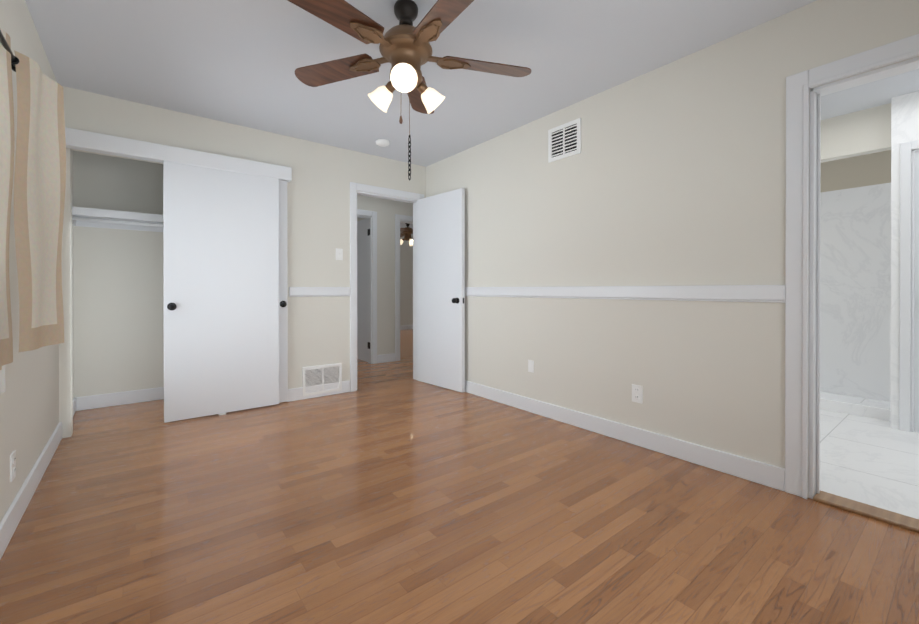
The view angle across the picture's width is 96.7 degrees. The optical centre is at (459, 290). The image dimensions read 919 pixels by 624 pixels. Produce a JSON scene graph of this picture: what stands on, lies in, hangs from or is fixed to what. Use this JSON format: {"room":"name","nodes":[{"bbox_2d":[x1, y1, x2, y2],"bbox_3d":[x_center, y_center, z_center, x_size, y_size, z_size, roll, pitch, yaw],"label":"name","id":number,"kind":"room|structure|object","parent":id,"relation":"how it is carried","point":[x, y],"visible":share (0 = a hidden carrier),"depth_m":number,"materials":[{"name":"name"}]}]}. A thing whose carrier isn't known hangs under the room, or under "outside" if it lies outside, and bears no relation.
{"room":"empty bedroom","nodes":[
{"label":"empty bedroom","id":0,"kind":"room"},
{"bbox_2d":[0,0,73,521],"bbox_3d":[-1.718,-0.193,1.408,0.100,2.440,5.350,0,0,-38],"label":"wall","id":1,"kind":"structure","parent":0,"point":[29,410],"depth_m":1.93,"materials":[{"name":"white paint"}]},
{"bbox_2d":[10,450,15,481],"bbox_3d":[-1.925,0.755,1.764,0.010,0.115,0.072,0,0,-38],"label":"electrical outlet","id":2,"kind":"object","parent":1,"relation":"attached to","point":[13,465],"visible":1,"depth_m":1.75,"materials":[{"name":"white plastic"}]},
{"bbox_2d":[0,28,65,393],"bbox_3d":[-1.285,-0.270,1.079,0.173,1.315,1.862,0,0,-38],"label":"curtain","id":3,"kind":"object","parent":1,"relation":"attached to","point":[40,180],"visible":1,"depth_m":1.62,"materials":[{"name":"beige fabric"}]},
{"bbox_2d":[0,397,79,559],"bbox_3d":[-1.671,0.969,1.449,0.020,0.115,5.150,0,0,-38],"label":"baseboard","id":4,"kind":"structure","parent":1,"relation":"attached to","point":[10,521],"depth_m":1.95,"materials":[{"name":"white wood"}]},
{"bbox_2d":[73,151,163,397],"bbox_3d":[-2.637,-0.202,4.027,1.700,2.440,0.100,0,0,-38],"label":"wall","id":5,"kind":"structure","parent":0,"point":[118,310],"depth_m":3.64,"materials":[{"name":"white paint"}]},
{"bbox_2d":[72,206,162,231],"bbox_3d":[-2.521,-0.604,3.798,1.600,0.105,0.400,0,0,-38],"label":"shelf","id":6,"kind":"object","parent":5,"relation":"attached to","point":[99,218],"visible":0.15,"depth_m":3.44,"materials":[{"name":"white wood"}]},
{"bbox_2d":[80,387,163,409],"bbox_3d":[-2.627,0.961,3.962,1.570,0.115,0.020,0,0,-38],"label":"baseboard","id":7,"kind":"structure","parent":5,"relation":"attached to","point":[143,395],"depth_m":3.64,"materials":[{"name":"white wood"}]},
{"bbox_2d":[59,86,425,437],"bbox_3d":[-1.567,-0.201,3.825,3.130,2.440,0.100,0,0,-38],"label":"wall","id":8,"kind":"structure","parent":0,"point":[318,206],"depth_m":3.81,"materials":[{"name":"white paint"}]},
{"bbox_2d":[65,127,291,181],"bbox_3d":[-2.127,-1.054,3.264,1.487,0.117,0.082,0,0,-38],"label":"door frame","id":9,"kind":"structure","parent":8,"relation":"attached to","point":[77,139],"depth_m":3.11,"materials":[{"name":"white wood"}]},
{"bbox_2d":[163,161,278,422],"bbox_3d":[-1.926,0.005,3.368,0.830,2.006,0.079,0,0,-38],"label":"closet door","id":10,"kind":"structure","parent":8,"relation":"in","point":[221,286],"depth_m":3.35,"materials":[{"name":"white wood"}]},
{"bbox_2d":[279,180,287,402],"bbox_3d":[-1.873,0.005,3.463,0.800,2.006,0.079,0,0,-38],"label":"closet door","id":11,"kind":"structure","parent":8,"relation":"in","point":[283,346],"depth_m":3.69,"materials":[{"name":"white wood"}]},
{"bbox_2d":[287,380,349,401],"bbox_3d":[-1.346,0.961,3.931,0.605,0.115,0.016,0,0,-38],"label":"baseboard","id":12,"kind":"structure","parent":8,"relation":"attached to","point":[294,394],"depth_m":3.89,"materials":[{"name":"white wood"}]},
{"bbox_2d":[289,287,349,296],"bbox_3d":[-1.336,0.009,3.931,0.585,0.092,0.022,0,0,-38],"label":"trim","id":13,"kind":"structure","parent":8,"relation":"attached to","point":[293,291],"depth_m":3.91,"materials":[{"name":"white wood"}]},
{"bbox_2d":[302,363,341,395],"bbox_3d":[-1.323,0.853,3.946,0.380,0.270,0.018,0,0,-38],"label":"air vent","id":14,"kind":"object","parent":8,"relation":"in","point":[321,375],"visible":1,"depth_m":3.94,"materials":[{"name":"grey metal"}]},
{"bbox_2d":[336,248,342,259],"bbox_3d":[-1.188,-0.362,4.047,0.072,0.115,0.020,0,0,-38],"label":"light switch","id":15,"kind":"object","parent":8,"relation":"attached to","point":[339,254],"visible":1,"depth_m":4.05,"materials":[{"name":"white plastic"}]},
{"bbox_2d":[350,182,423,391],"bbox_3d":[-0.790,-0.041,4.439,0.887,2.112,0.129,0,0,-38],"label":"door frame","id":16,"kind":"structure","parent":8,"relation":"attached to","point":[355,188],"depth_m":4.67,"materials":[{"name":"white wood"}]},
{"bbox_2d":[417,188,464,392],"bbox_3d":[-0.230,-0.006,4.327,0.142,2.030,0.759,0,0,-43],"label":"bedroom door","id":17,"kind":"structure","parent":16,"relation":"attached to","point":[441,290],"depth_m":4.28,"materials":[{"name":"white wood"}]},
{"bbox_2d":[357,195,412,354],"bbox_3d":[-0.324,-0.210,6.423,4.900,2.440,0.100,0,0,-38],"label":"wall","id":18,"kind":"structure","parent":0,"point":[386,210],"depth_m":5.79,"materials":[{"name":"white paint"}]},
{"bbox_2d":[377,353,394,362],"bbox_3d":[-1.038,0.955,5.790,0.290,0.115,0.016,0,0,-38],"label":"baseboard","id":19,"kind":"structure","parent":18,"relation":"attached to","point":[383,358],"depth_m":5.77,"materials":[{"name":"white wood"}]},
{"bbox_2d":[400,235,412,325],"bbox_3d":[-2.699,-0.220,9.517,5.000,2.440,0.100,0,0,-38],"label":"wall","id":20,"kind":"structure","parent":0,"point":[406,283],"depth_m":10.51,"materials":[{"name":"white paint"}]},
{"bbox_2d":[400,325,412,328],"bbox_3d":[-2.075,0.941,9.939,3.300,0.115,0.016,0,0,-38],"label":"baseboard","id":21,"kind":"structure","parent":20,"relation":"attached to","point":[402,326],"depth_m":10.49,"materials":[{"name":"white wood"}]},
{"bbox_2d":[0,329,918,623],"bbox_3d":[-0.364,1.044,5.186,7.300,0.060,10.100,0,0,-38],"label":"floor","id":22,"kind":"structure","parent":0,"point":[392,493],"depth_m":1.75,"materials":[{"name":"brown wood"}]},
{"bbox_2d":[813,491,918,532],"bbox_3d":[2.000,1.017,1.752,0.120,0.016,0.724,0,0,-38],"label":"trim","id":23,"kind":"structure","parent":22,"relation":"on","point":[889,517],"depth_m":1.88,"materials":[{"name":"brown wood"}]},
{"bbox_2d":[25,0,918,234],"bbox_3d":[-0.364,-1.456,5.178,7.300,0.060,10.100,0,0,-38],"label":"ceiling","id":24,"kind":"structure","parent":0,"point":[237,62],"depth_m":2.49,"materials":[{"name":"white paint"}]},
{"bbox_2d":[376,139,389,146],"bbox_3d":[-0.731,-1.403,3.883,0.132,0.038,0.132,0,0,-38],"label":"smoke detector","id":25,"kind":"object","parent":24,"relation":"attached to","point":[382,142],"visible":1,"depth_m":3.84,"materials":[{"name":"white plastic"}]},
{"bbox_2d":[400,223,412,245],"bbox_3d":[-1.071,-1.189,8.506,1.273,0.495,1.267,0,0,-38],"label":"ceiling fan","id":26,"kind":"object","parent":24,"relation":"hanging from","point":[407,231],"visible":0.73,"depth_m":8.40,"materials":[{"name":"brown wood"}]},
{"bbox_2d":[287,0,531,179],"bbox_3d":[-0.254,-0.985,1.994,1.279,0.862,1.255,0,0,-38],"label":"ceiling fan","id":27,"kind":"object","parent":24,"relation":"hanging from","point":[405,48],"visible":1,"depth_m":1.98,"materials":[{"name":"brown wood"}]},
{"bbox_2d":[426,0,918,497],"bbox_3d":[0.994,-0.199,3.024,0.100,2.440,4.330,0,0,-38],"label":"wall","id":28,"kind":"structure","parent":0,"point":[673,173],"depth_m":2.58,"materials":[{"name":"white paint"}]},
{"bbox_2d":[528,360,533,372],"bbox_3d":[0.600,0.635,3.436,0.010,0.100,0.060,0,0,-38],"label":"jack","id":29,"kind":"object","parent":28,"relation":"attached to","point":[530,365],"visible":1,"depth_m":3.43,"materials":[{"name":"white plastic"}]},
{"bbox_2d":[548,118,580,162],"bbox_3d":[0.810,-1.159,3.162,0.013,0.260,0.300,0,0,-38],"label":"air vent","id":30,"kind":"object","parent":28,"relation":"in","point":[564,140],"visible":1,"depth_m":3.15,"materials":[{"name":"grey metal"}]},
{"bbox_2d":[465,380,784,490],"bbox_3d":[0.632,0.962,3.386,0.025,0.115,3.320,0,0,-38],"label":"baseboard","id":31,"kind":"structure","parent":28,"relation":"attached to","point":[768,475],"depth_m":2.62,"materials":[{"name":"white wood"}]},
{"bbox_2d":[465,285,784,302],"bbox_3d":[0.633,0.011,3.384,0.022,0.092,3.320,0,0,-38],"label":"trim","id":32,"kind":"structure","parent":28,"relation":"attached to","point":[751,293],"depth_m":2.62,"materials":[{"name":"white wood"}]},
{"bbox_2d":[632,384,642,403],"bbox_3d":[1.176,0.682,2.706,0.010,0.115,0.072,0,0,-38],"label":"electrical outlet","id":33,"kind":"object","parent":28,"relation":"attached to","point":[637,393],"visible":1,"depth_m":2.70,"materials":[{"name":"white plastic"}]},
{"bbox_2d":[785,34,918,498],"bbox_3d":[1.996,-0.030,1.747,0.141,2.107,0.937,0,0,-38],"label":"door frame","id":34,"kind":"structure","parent":28,"relation":"attached to","point":[803,354],"depth_m":2.03,"materials":[{"name":"white wood"}]},
{"bbox_2d":[820,150,890,191],"bbox_3d":[4.138,-0.200,3.510,0.100,2.440,3.100,0,0,-38],"label":"wall","id":35,"kind":"structure","parent":0,"point":[861,171],"depth_m":3.88,"materials":[{"name":"beige paint"}]},
{"bbox_2d":[820,183,890,401],"bbox_3d":[3.582,0.018,4.123,0.015,2.000,1.250,0,0,-38],"label":"wall panel","id":36,"kind":"object","parent":35,"relation":"attached to","point":[855,292],"depth_m":3.88,"materials":[{"name":"white stone"}]},
{"bbox_2d":[821,103,890,162],"bbox_3d":[2.920,-1.256,3.597,0.100,0.330,1.250,0,0,-38],"label":"soffit","id":37,"kind":"structure","parent":0,"point":[861,132],"depth_m":3.23,"materials":[{"name":"white paint"}]},
{"bbox_2d":[820,392,918,518],"bbox_3d":[3.089,1.016,2.688,2.770,0.012,3.100,0,0,-38],"label":"bathroom tile floor","id":38,"kind":"structure","parent":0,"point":[871,461],"depth_m":2.44,"materials":[{"name":"tile"}]},
{"bbox_2d":[890,91,918,431],"bbox_3d":[3.724,-0.197,2.388,0.100,2.440,1.650,0,0,-38],"label":"wall","id":39,"kind":"structure","parent":0,"point":[904,118],"depth_m":2.98,"materials":[{"name":"paint"}]},
{"bbox_2d":[820,397,889,420],"bbox_3d":[2.999,0.969,3.667,0.100,0.100,1.250,0,0,-38],"label":"baseboard","id":40,"kind":"structure","parent":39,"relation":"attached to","point":[859,409],"depth_m":3.32,"materials":[{"name":"wood"}]},
{"bbox_2d":[914,151,918,431],"bbox_3d":[3.479,0.007,2.635,0.088,2.010,0.730,0,0,-38],"label":"door","id":41,"kind":"structure","parent":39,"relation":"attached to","point":[916,351],"depth_m":2.92,"materials":[{"name":"white"}]},
{"bbox_3d":[-1.263,-0.028,5.693,0.005,1.670,0.075,0,0,-38],"label":"hall jamb hinges","id":42,"kind":"object","parent":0,"visible":0},
{"bbox_2d":[357,219,367,361],"bbox_3d":[-1.482,-0.012,6.060,0.142,2.030,0.776,0,0,-37],"label":"hall door","id":43,"kind":"structure","parent":42,"relation":"attached to","point":[362,289],"depth_m":5.90,"materials":[{"name":"white wood"}]}
]}

